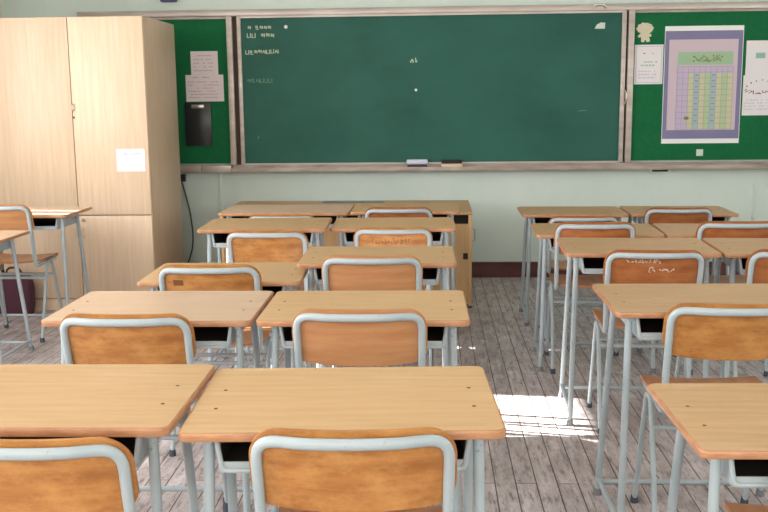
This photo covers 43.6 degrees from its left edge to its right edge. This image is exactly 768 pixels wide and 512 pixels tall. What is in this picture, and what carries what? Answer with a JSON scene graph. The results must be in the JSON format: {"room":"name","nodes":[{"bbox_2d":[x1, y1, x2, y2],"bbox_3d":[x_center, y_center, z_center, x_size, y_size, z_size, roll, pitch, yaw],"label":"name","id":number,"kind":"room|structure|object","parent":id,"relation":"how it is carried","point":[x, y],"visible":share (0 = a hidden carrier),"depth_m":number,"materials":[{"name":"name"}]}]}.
{"room":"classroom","nodes":[
{"label":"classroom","id":0,"kind":"room"},
{"bbox_2d":[0,0,3,269],"bbox_3d":[-3.345,-0.463,3.135,0.206,2.829,9.290,0,9,3],"label":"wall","id":1,"kind":"structure","parent":0,"point":[1,265],"depth_m":7.57,"materials":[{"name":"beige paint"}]},
{"bbox_2d":[0,277,767,511],"bbox_3d":[0.292,0.976,3.189,7.562,0.103,9.702,0,9,3],"label":"floor","id":2,"kind":"structure","parent":0,"point":[542,463],"depth_m":4.29,"materials":[{"name":"wood"}]},
{"bbox_2d":[0,230,33,363],"bbox_3d":[-2.367,0.236,5.378,0.653,0.703,0.468,0,9,3],"label":"student desk","id":3,"kind":"object","parent":2,"relation":"on","point":[7,237],"visible":0.91,"depth_m":5.45,"materials":[{"name":"metal"}]},
{"bbox_2d":[0,241,10,251],"bbox_3d":[-2.372,-0.052,5.293,0.522,0.070,0.326,0,9,3],"label":"tray","id":4,"kind":"object","parent":3,"relation":"on","point":[6,245],"depth_m":5.36,"materials":[{"name":"paint"}]},
{"bbox_2d":[0,267,34,313],"bbox_3d":[-2.523,0.233,6.559,0.262,0.327,0.111,0,9,3],"label":"cloth bag","id":5,"kind":"object","parent":2,"relation":"on","point":[10,286],"visible":0.66,"depth_m":6.52,"materials":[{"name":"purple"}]},
{"bbox_2d":[0,204,62,342],"bbox_3d":[-2.251,0.082,5.867,0.413,0.846,0.496,0,9,3],"label":"chair","id":6,"kind":"object","parent":2,"relation":"on","point":[12,216],"visible":0.95,"depth_m":5.79,"materials":[{"name":"paint"}]},
{"bbox_2d":[0,206,91,322],"bbox_3d":[-2.212,0.094,6.047,0.653,0.763,0.468,0,9,3],"label":"student desk","id":7,"kind":"object","parent":2,"relation":"on","point":[45,218],"visible":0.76,"depth_m":5.99,"materials":[{"name":"laminate"}]},
{"bbox_2d":[33,216,75,229],"bbox_3d":[-2.217,-0.219,5.958,0.522,0.076,0.326,0,9,3],"label":"tray","id":8,"kind":"object","parent":7,"relation":"on","point":[39,223],"depth_m":5.94,"materials":[{"name":"paint"}]},
{"bbox_2d":[0,437,138,511],"bbox_3d":[-0.671,0.707,2.075,0.413,0.809,0.496,0,9,2],"label":"chair","id":9,"kind":"object","parent":2,"relation":"on","point":[84,474],"visible":1,"depth_m":1.82,"materials":[{"name":"paint"}]},
{"bbox_2d":[0,16,183,309],"bbox_3d":[-2.090,-0.663,6.879,1.057,1.984,0.813,0,9,3],"label":"tall cabinet","id":10,"kind":"object","parent":2,"relation":"on","point":[75,91],"visible":0.75,"depth_m":6.50,"materials":[{"name":"laminate"}]},
{"bbox_2d":[116,149,145,171],"bbox_3d":[-1.707,-0.646,6.473,0.196,0.153,0.003,0,9,3],"label":"notice","id":11,"kind":"object","parent":10,"relation":"attached to","point":[128,160],"visible":1,"depth_m":6.47,"materials":[{"name":"white paper"}]},
{"bbox_2d":[0,364,214,511],"bbox_3d":[-0.739,0.695,2.197,0.653,0.795,0.468,0,9,2],"label":"student desk","id":12,"kind":"object","parent":2,"relation":"on","point":[135,406],"visible":0.8,"depth_m":2.08,"materials":[{"name":"laminate"}]},
{"bbox_2d":[0,437,160,467],"bbox_3d":[-0.741,0.369,2.107,0.522,0.079,0.334,0,9,3],"label":"tray","id":13,"kind":"object","parent":12,"relation":"on","point":[140,447],"depth_m":1.99,"materials":[{"name":"paint"}]},
{"bbox_2d":[60,313,227,511],"bbox_3d":[-0.756,0.536,3.104,0.426,0.813,0.502,0,9,3],"label":"chair","id":14,"kind":"object","parent":2,"relation":"on","point":[161,338],"visible":0.51,"depth_m":2.85,"materials":[{"name":"paint"}]},
{"bbox_2d":[41,291,273,511],"bbox_3d":[-0.715,0.540,3.209,0.653,0.772,0.468,0,9,2],"label":"student desk","id":15,"kind":"object","parent":2,"relation":"on","point":[218,319],"visible":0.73,"depth_m":3.12,"materials":[{"name":"laminate"}]},
{"bbox_2d":[193,327,244,348],"bbox_3d":[-0.718,0.223,3.119,0.522,0.077,0.330,0,9,3],"label":"tray","id":16,"kind":"object","parent":15,"relation":"on","point":[205,337],"depth_m":3.02,"materials":[{"name":"paint"}]},
{"bbox_2d":[158,264,271,456],"bbox_3d":[-0.671,0.396,3.980,0.413,0.805,0.496,0,9,2],"label":"chair","id":17,"kind":"object","parent":2,"relation":"on","point":[172,277],"visible":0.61,"depth_m":3.73,"materials":[{"name":"paint"}]},
{"bbox_2d":[137,262,307,367],"bbox_3d":[-0.646,0.422,4.074,0.653,0.723,0.468,0,9,1],"label":"student desk","id":18,"kind":"object","parent":2,"relation":"on","point":[276,276],"visible":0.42,"depth_m":3.96,"materials":[{"name":"laminate"}]},
{"bbox_2d":[155,286,286,299],"bbox_3d":[-0.646,0.126,3.987,0.523,0.072,0.341,0,9,3],"label":"tray","id":19,"kind":"object","parent":18,"relation":"on","point":[275,289],"depth_m":4.05,"materials":[{"name":"paint"}]},
{"bbox_2d":[197,218,331,379],"bbox_3d":[-0.611,0.216,5.124,0.653,0.788,0.468,0,9,1],"label":"student desk","id":20,"kind":"object","parent":2,"relation":"on","point":[217,230],"visible":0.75,"depth_m":4.99,"materials":[{"name":"laminate"}]},
{"bbox_2d":[211,233,314,247],"bbox_3d":[-0.611,-0.107,5.033,0.523,0.079,0.341,0,9,3],"label":"tray","id":21,"kind":"object","parent":20,"relation":"on","point":[219,239],"depth_m":4.95,"materials":[{"name":"paint"}]},
{"bbox_2d":[226,230,316,367],"bbox_3d":[-0.562,0.236,4.955,0.413,0.801,0.496,0,9,3],"label":"chair","id":22,"kind":"object","parent":2,"relation":"on","point":[242,245],"visible":0.48,"depth_m":4.71,"materials":[{"name":"paint"}]},
{"bbox_2d":[249,214,321,290],"bbox_3d":[-0.573,0.116,5.737,0.413,0.785,0.496,0,9,3],"label":"chair","id":23,"kind":"object","parent":2,"relation":"on","point":[255,215],"visible":0.17,"depth_m":5.46,"materials":[{"name":"paint"}]},
{"bbox_2d":[218,204,354,262],"bbox_3d":[-0.589,0.080,6.032,0.790,0.761,0.468,0,9,3],"label":"student desk","id":24,"kind":"object","parent":2,"relation":"on","point":[334,211],"visible":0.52,"depth_m":5.90,"materials":[{"name":"laminate"}]},
{"bbox_2d":[230,216,338,227],"bbox_3d":[-0.594,-0.232,5.943,0.659,0.076,0.326,0,9,3],"label":"tray","id":25,"kind":"object","parent":24,"relation":"on","point":[334,218],"depth_m":6.09,"materials":[{"name":"paint"}]},
{"bbox_2d":[178,366,505,511],"bbox_3d":[-0.079,0.695,2.182,0.653,0.785,0.468,-1,9,0],"label":"student desk","id":26,"kind":"object","parent":2,"relation":"on","point":[236,405],"visible":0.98,"depth_m":2.05,"materials":[{"name":"laminate"}]},
{"bbox_2d":[214,440,471,472],"bbox_3d":[-0.082,0.374,2.092,0.522,0.076,0.326,-1,9,0],"label":"tray","id":27,"kind":"object","parent":26,"relation":"on","point":[233,457],"depth_m":1.94,"materials":[{"name":"paint"}]},
{"bbox_2d":[219,200,475,307],"bbox_3d":[-0.232,-0.028,6.934,1.758,0.672,0.751,0,9,3],"label":"desk","id":28,"kind":"object","parent":2,"relation":"on","point":[463,240],"visible":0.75,"depth_m":6.56,"materials":[{"name":"laminate"}]},
{"bbox_2d":[249,427,456,511],"bbox_3d":[-0.055,0.695,2.095,0.413,0.813,0.496,-1,9,1],"label":"chair","id":29,"kind":"object","parent":2,"relation":"on","point":[402,469],"visible":1,"depth_m":1.85,"materials":[{"name":"paint"}]},
{"bbox_2d":[292,308,427,506],"bbox_3d":[-0.063,0.526,3.095,0.413,0.821,0.496,0,9,2],"label":"chair","id":30,"kind":"object","parent":2,"relation":"on","point":[335,337],"visible":0.44,"depth_m":2.85,"materials":[{"name":"paint"}]},
{"bbox_2d":[256,290,469,511],"bbox_3d":[-0.053,0.537,3.189,0.653,0.770,0.468,0,9,2],"label":"student desk","id":31,"kind":"object","parent":2,"relation":"on","point":[444,311],"visible":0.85,"depth_m":3.09,"materials":[{"name":"laminate"}]},
{"bbox_2d":[279,327,447,348],"bbox_3d":[-0.056,0.221,3.100,0.522,0.077,0.332,0,9,3],"label":"tray","id":32,"kind":"object","parent":31,"relation":"on","point":[436,336],"depth_m":2.98,"materials":[{"name":"paint"}]},
{"bbox_2d":[321,255,422,366],"bbox_3d":[-0.037,0.367,4.062,0.413,0.821,0.496,0,9,2],"label":"chair","id":33,"kind":"object","parent":2,"relation":"on","point":[339,272],"visible":0.49,"depth_m":3.81,"materials":[{"name":"paint"}]},
{"bbox_2d":[297,246,456,367],"bbox_3d":[-0.018,0.373,4.184,0.653,0.771,0.468,0,9,2],"label":"student desk","id":34,"kind":"object","parent":2,"relation":"on","point":[435,260],"visible":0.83,"depth_m":4.10,"materials":[{"name":"laminate"}]},
{"bbox_2d":[313,268,439,284],"bbox_3d":[-0.021,0.057,4.095,0.522,0.077,0.331,0,9,3],"label":"tray","id":35,"kind":"object","parent":34,"relation":"on","point":[430,276],"depth_m":3.98,"materials":[{"name":"paint"}]},
{"bbox_2d":[330,217,455,366],"bbox_3d":[0.058,0.199,5.240,0.653,0.769,0.468,0,9,2],"label":"student desk","id":36,"kind":"object","parent":2,"relation":"on","point":[439,227],"visible":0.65,"depth_m":5.12,"materials":[{"name":"laminate"}]},
{"bbox_2d":[343,232,442,245],"bbox_3d":[0.056,-0.116,5.151,0.522,0.077,0.335,0,9,3],"label":"tray","id":37,"kind":"object","parent":36,"relation":"on","point":[437,237],"depth_m":5.11,"materials":[{"name":"paint"}]},
{"bbox_2d":[353,227,432,365],"bbox_3d":[0.056,0.207,5.142,0.413,0.785,0.496,0,9,2],"label":"chair","id":38,"kind":"object","parent":2,"relation":"on","point":[364,236],"visible":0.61,"depth_m":4.88,"materials":[{"name":"paint"}]},
{"bbox_2d":[364,207,432,289],"bbox_3d":[0.098,0.078,5.860,0.413,0.805,0.496,0,9,3],"label":"chair","id":39,"kind":"object","parent":2,"relation":"on","point":[373,212],"visible":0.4,"depth_m":5.59,"materials":[{"name":"paint"}]},
{"bbox_2d":[350,203,460,289],"bbox_3d":[0.141,0.079,5.957,0.653,0.771,0.468,0,9,3],"label":"student desk","id":40,"kind":"object","parent":2,"relation":"on","point":[438,209],"visible":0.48,"depth_m":5.85,"materials":[{"name":"laminate"}]},
{"bbox_2d":[362,215,448,217],"bbox_3d":[0.136,-0.237,5.867,0.522,0.077,0.326,0,9,3],"label":"tray","id":41,"kind":"object","parent":40,"relation":"on","point":[362,215],"depth_m":6.02,"materials":[{"name":"paint"}]},
{"bbox_2d":[517,206,628,326],"bbox_3d":[1.201,0.058,6.204,0.653,0.711,0.468,0,9,3],"label":"student desk","id":42,"kind":"object","parent":2,"relation":"on","point":[538,214],"visible":0.6,"depth_m":6.11,"materials":[{"name":"laminate"}]},
{"bbox_2d":[532,217,617,222],"bbox_3d":[1.194,-0.233,6.119,0.522,0.071,0.331,0,9,3],"label":"tray","id":43,"kind":"object","parent":42,"relation":"on","point":[534,220],"depth_m":6.24,"materials":[{"name":"paint"}]},
{"bbox_2d":[539,216,617,340],"bbox_3d":[1.151,0.113,5.721,0.413,0.760,0.496,0,9,3],"label":"chair","id":44,"kind":"object","parent":2,"relation":"on","point":[557,219],"visible":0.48,"depth_m":5.49,"materials":[{"name":"paint"}]},
{"bbox_2d":[544,222,635,373],"bbox_3d":[1.081,0.194,5.079,0.413,0.809,0.496,0,9,5],"label":"chair","id":45,"kind":"object","parent":2,"relation":"on","point":[565,229],"visible":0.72,"depth_m":4.92,"materials":[{"name":"paint"}]},
{"bbox_2d":[531,223,664,373],"bbox_3d":[1.132,0.215,5.193,0.653,0.731,0.468,0,9,5],"label":"student desk","id":46,"kind":"object","parent":2,"relation":"on","point":[544,232],"visible":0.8,"depth_m":5.06,"materials":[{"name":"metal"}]},
{"bbox_2d":[547,238,554,250],"bbox_3d":[1.125,-0.084,5.107,0.522,0.071,0.326,0,9,5],"label":"tray","id":47,"kind":"object","parent":46,"relation":"on","point":[550,241],"depth_m":5.00,"materials":[{"name":"paint"}]},
{"bbox_2d":[557,238,721,425],"bbox_3d":[1.124,0.332,4.351,0.653,0.773,0.468,0,9,5],"label":"student desk","id":48,"kind":"object","parent":2,"relation":"on","point":[589,255],"visible":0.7,"depth_m":4.26,"materials":[{"name":"laminate"}]},
{"bbox_2d":[579,258,704,273],"bbox_3d":[1.118,0.016,4.261,0.522,0.075,0.326,0,9,5],"label":"tray","id":49,"kind":"object","parent":48,"relation":"on","point":[586,265],"depth_m":4.23,"materials":[{"name":"paint"}]},
{"bbox_2d":[586,249,704,434],"bbox_3d":[1.125,0.342,4.167,0.413,0.813,0.496,0,9,5],"label":"chair","id":50,"kind":"object","parent":2,"relation":"on","point":[621,266],"visible":0.68,"depth_m":3.93,"materials":[{"name":"paint"}]},
{"bbox_2d":[653,223,699,372],"bbox_3d":[1.792,0.218,5.130,0.653,0.731,0.468,0,9,6],"label":"student desk","id":51,"kind":"object","parent":2,"relation":"on","point":[670,230],"visible":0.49,"depth_m":5.11,"materials":[{"name":"laminate"}]},
{"bbox_2d":[643,207,712,225],"bbox_3d":[1.785,0.055,6.005,0.413,0.768,0.496,0,9,4],"label":"chair","id":52,"kind":"object","parent":2,"relation":"on","point":[695,215],"visible":0.41,"depth_m":5.75,"materials":[{"name":"paint"}]},
{"bbox_2d":[619,206,738,274],"bbox_3d":[1.868,0.056,6.170,0.653,0.711,0.468,0,9,4],"label":"student desk","id":53,"kind":"object","parent":2,"relation":"on","point":[719,213],"visible":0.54,"depth_m":6.10,"materials":[{"name":"laminate"}]},
{"bbox_2d":[633,217,726,222],"bbox_3d":[1.858,-0.235,6.086,0.522,0.071,0.338,0,9,3],"label":"tray","id":54,"kind":"object","parent":53,"relation":"on","point":[636,219],"depth_m":5.99,"materials":[{"name":"paint"}]},
{"bbox_2d":[592,283,767,511],"bbox_3d":[1.055,0.517,3.224,0.653,0.776,0.468,0,9,3],"label":"student desk","id":55,"kind":"object","parent":2,"relation":"on","point":[643,308],"visible":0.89,"depth_m":3.18,"materials":[{"name":"laminate"}]},
{"bbox_2d":[620,318,663,339],"bbox_3d":[1.051,0.199,3.134,0.522,0.078,0.328,0,9,3],"label":"tray","id":56,"kind":"object","parent":55,"relation":"on","point":[642,328],"depth_m":3.04,"materials":[{"name":"paint"}]},
{"bbox_2d":[630,302,767,511],"bbox_3d":[1.064,0.511,3.118,0.413,0.821,0.496,0,9,4],"label":"chair","id":57,"kind":"object","parent":2,"relation":"on","point":[707,331],"visible":0.71,"depth_m":2.89,"materials":[{"name":"paint"}]},
{"bbox_2d":[647,383,767,511],"bbox_3d":[0.969,0.710,2.190,0.653,0.732,0.468,0,9,2],"label":"student desk","id":58,"kind":"object","parent":2,"relation":"on","point":[726,424],"visible":1,"depth_m":2.10,"materials":[{"name":"laminate"}]},
{"bbox_2d":[721,459,767,487],"bbox_3d":[0.968,0.410,2.104,0.522,0.073,0.335,0,9,3],"label":"tray","id":59,"kind":"object","parent":58,"relation":"on","point":[738,472],"depth_m":1.99,"materials":[{"name":"paint"}]},
{"bbox_2d":[673,221,767,376],"bbox_3d":[1.785,0.194,5.023,0.413,0.813,0.496,0,9,5],"label":"chair","id":60,"kind":"object","parent":2,"relation":"on","point":[708,229],"visible":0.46,"depth_m":4.76,"materials":[{"name":"paint"}]},
{"bbox_2d":[702,238,767,377],"bbox_3d":[1.787,0.336,4.287,0.653,0.773,0.468,0,9,6],"label":"student desk","id":61,"kind":"object","parent":2,"relation":"on","point":[735,252],"visible":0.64,"depth_m":4.22,"materials":[{"name":"laminate"}]},
{"bbox_2d":[722,256,747,274],"bbox_3d":[1.775,0.019,4.198,0.532,0.077,0.355,0,9,3],"label":"tray","id":62,"kind":"object","parent":61,"relation":"on","point":[738,264],"depth_m":4.09,"materials":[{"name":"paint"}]},
{"bbox_2d":[719,249,767,377],"bbox_3d":[1.706,0.340,4.138,0.413,0.813,0.496,0,9,6],"label":"chair","id":63,"kind":"object","parent":2,"relation":"on","point":[756,270],"visible":0.31,"depth_m":3.92,"materials":[{"name":"paint"}]},
{"bbox_2d":[724,502,767,511],"bbox_3d":[0.997,0.687,2.100,0.413,0.805,0.496,0,9,2],"label":"chair","id":64,"kind":"object","parent":2,"relation":"on","point":[731,507],"visible":1,"depth_m":2.27,"materials":[{"name":"paint"}]},
{"bbox_2d":[1,0,767,261],"bbox_3d":[0.512,-1.243,7.630,7.562,2.829,0.206,0,9,3],"label":"wall","id":65,"kind":"structure","parent":0,"point":[494,197],"depth_m":7.61,"materials":[{"name":"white paint"}]},
{"bbox_2d":[160,0,176,1],"bbox_3d":[-1.679,-2.069,7.474,0.129,0.177,0.051,0,9,3],"label":"wall speaker","id":66,"kind":"object","parent":65,"relation":"attached to","point":[160,0],"visible":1,"depth_m":7.47,"materials":[{"name":"blue plastic"}]},
{"bbox_2d":[180,174,185,181],"bbox_3d":[-1.620,-0.629,7.719,0.051,0.059,0.031,0,9,3],"label":"wall socket","id":67,"kind":"object","parent":65,"relation":"attached to","point":[183,176],"visible":0.61,"depth_m":7.70,"materials":[{"name":"grey plastic"}]},
{"bbox_2d":[181,179,193,262],"bbox_3d":[-1.588,-0.284,7.768,0.084,0.683,0.024,-4,10,-18],"label":"cable","id":68,"kind":"object","parent":67,"relation":"hanging from","point":[181,179],"visible":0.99,"depth_m":7.77,"materials":[{"name":"grey plastic"}]},
{"bbox_2d":[152,16,236,164],"bbox_3d":[-1.660,-1.297,7.599,0.964,1.152,0.054,0,9,3],"label":"board","id":69,"kind":"object","parent":65,"relation":"attached to","point":[190,33],"visible":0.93,"depth_m":7.57,"materials":[{"name":"green fabric"}]},
{"bbox_2d":[184,103,212,145],"bbox_3d":[-1.475,-1.044,7.620,0.214,0.342,0.022,0,9,3],"label":"clipboard","id":70,"kind":"object","parent":69,"relation":"attached to","point":[198,122],"visible":1,"depth_m":7.62,"materials":[{"name":"grey plastic"}]},
{"bbox_2d":[190,51,217,74],"bbox_3d":[-1.413,-1.514,7.550,0.215,0.189,0.002,0,9,3],"label":"paper sheet","id":71,"kind":"object","parent":69,"relation":"attached to","point":[202,62],"visible":1,"depth_m":7.55,"materials":[{"name":"white paper"}]},
{"bbox_2d":[185,75,223,101],"bbox_3d":[-1.415,-1.325,7.579,0.301,0.208,0.002,0,9,3],"label":"paper sheet","id":72,"kind":"object","parent":69,"relation":"attached to","point":[199,88],"visible":1,"depth_m":7.58,"materials":[{"name":"white paper"}]},
{"bbox_2d":[219,173,222,211],"bbox_3d":[-1.309,-0.307,7.766,0.023,0.730,0.012,0,9,3],"label":"conduit","id":73,"kind":"object","parent":65,"relation":"attached to","point":[220,174],"visible":0.4,"depth_m":7.73,"materials":[{"name":"green paint"}]},
{"bbox_2d":[77,1,767,17],"bbox_3d":[0.678,-1.896,7.374,6.173,0.050,0.071,0,9,3],"label":"header rail","id":74,"kind":"object","parent":65,"relation":"attached to","point":[760,4],"visible":0.95,"depth_m":7.38,"materials":[{"name":"metal"}]},
{"bbox_2d":[232,10,627,164],"bbox_3d":[0.348,-1.299,7.489,3.055,1.154,0.071,0,9,3],"label":"chalkboard","id":75,"kind":"object","parent":65,"relation":"attached to","point":[549,86],"visible":1,"depth_m":7.49,"materials":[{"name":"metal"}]},
{"bbox_2d":[595,23,604,28],"bbox_3d":[1.654,-1.765,7.353,0.079,0.046,0.001,0,9,3],"label":"paper scrap","id":76,"kind":"object","parent":75,"relation":"attached to","point":[600,25],"visible":1,"depth_m":7.35,"materials":[{"name":"white paper"}]},
{"bbox_2d":[184,261,740,276],"bbox_3d":[0.546,0.110,7.738,7.099,0.124,0.018,0,9,3],"label":"baseboard","id":77,"kind":"structure","parent":65,"relation":"attached to","point":[479,269],"depth_m":7.71,"materials":[{"name":"brown wood"}]},
{"bbox_2d":[180,161,767,172],"bbox_3d":[0.792,-0.691,7.547,5.864,0.075,0.111,0,9,3],"label":"chalk tray","id":78,"kind":"object","parent":65,"relation":"attached to","point":[650,166],"visible":0.87,"depth_m":7.52,"materials":[{"name":"metal"}]},
{"bbox_2d":[407,159,427,166],"bbox_3d":[0.262,-0.720,7.550,0.167,0.082,0.049,0,9,3],"label":"eraser","id":79,"kind":"object","parent":78,"relation":"in","point":[411,162],"visible":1,"depth_m":7.53,"materials":[{"name":"grey fabric"}]},
{"bbox_2d":[441,160,461,166],"bbox_3d":[0.532,-0.717,7.537,0.165,0.076,0.045,0,9,3],"label":"eraser","id":80,"kind":"object","parent":78,"relation":"on","point":[444,163],"visible":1,"depth_m":7.51,"materials":[{"name":"beige wood"}]},
{"bbox_2d":[624,8,767,161],"bbox_3d":[2.795,-1.307,7.374,1.844,1.152,0.054,0,9,3],"label":"board","id":81,"kind":"object","parent":65,"relation":"attached to","point":[643,112],"visible":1,"depth_m":7.42,"materials":[{"name":"green fabric"}]},
{"bbox_2d":[636,23,653,41],"bbox_3d":[1.996,-1.711,7.346,0.134,0.148,0.002,0,9,3],"label":"cutout","id":82,"kind":"object","parent":81,"relation":"attached to","point":[644,29],"visible":1,"depth_m":7.34,"materials":[{"name":"beige paper"}]},
{"bbox_2d":[634,44,663,83],"bbox_3d":[2.036,-1.473,7.383,0.216,0.298,0.002,0,9,3],"label":"paper sheet","id":83,"kind":"object","parent":81,"relation":"attached to","point":[648,65],"visible":1,"depth_m":7.38,"materials":[{"name":"white paper"}]},
{"bbox_2d":[696,149,702,155],"bbox_3d":[2.457,-0.805,7.473,0.051,0.051,0.001,0,9,3],"label":"scrap","id":84,"kind":"object","parent":81,"relation":"attached to","point":[699,152],"visible":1,"depth_m":7.47,"materials":[{"name":"white paper"}]},
{"bbox_2d":[661,25,743,143],"bbox_3d":[2.449,-1.315,7.387,0.593,0.891,0.006,0,9,3],"label":"poster","id":85,"kind":"object","parent":81,"relation":"attached to","point":[702,79],"visible":1,"depth_m":7.38,"materials":[{"name":"purple paper"}]},
{"bbox_2d":[742,75,767,114],"bbox_3d":[2.919,-1.235,7.377,0.321,0.304,0.002,0,9,3],"label":"paper sheet","id":86,"kind":"object","parent":81,"relation":"attached to","point":[755,87],"visible":1,"depth_m":7.38,"materials":[{"name":"white paper"}]},
{"bbox_2d":[745,40,767,74],"bbox_3d":[2.927,-1.514,7.332,0.319,0.261,0.002,0,9,3],"label":"paper sheet","id":87,"kind":"object","parent":81,"relation":"attached to","point":[757,50],"visible":1,"depth_m":7.33,"materials":[{"name":"white paper"}]},
{"bbox_2d":[752,184,754,219],"bbox_3d":[2.900,-0.424,7.536,0.012,0.288,0.010,0,9,3],"label":"conduit","id":88,"kind":"object","parent":65,"relation":"attached to","point":[753,184],"visible":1,"depth_m":7.53,"materials":[{"name":"green paint"}]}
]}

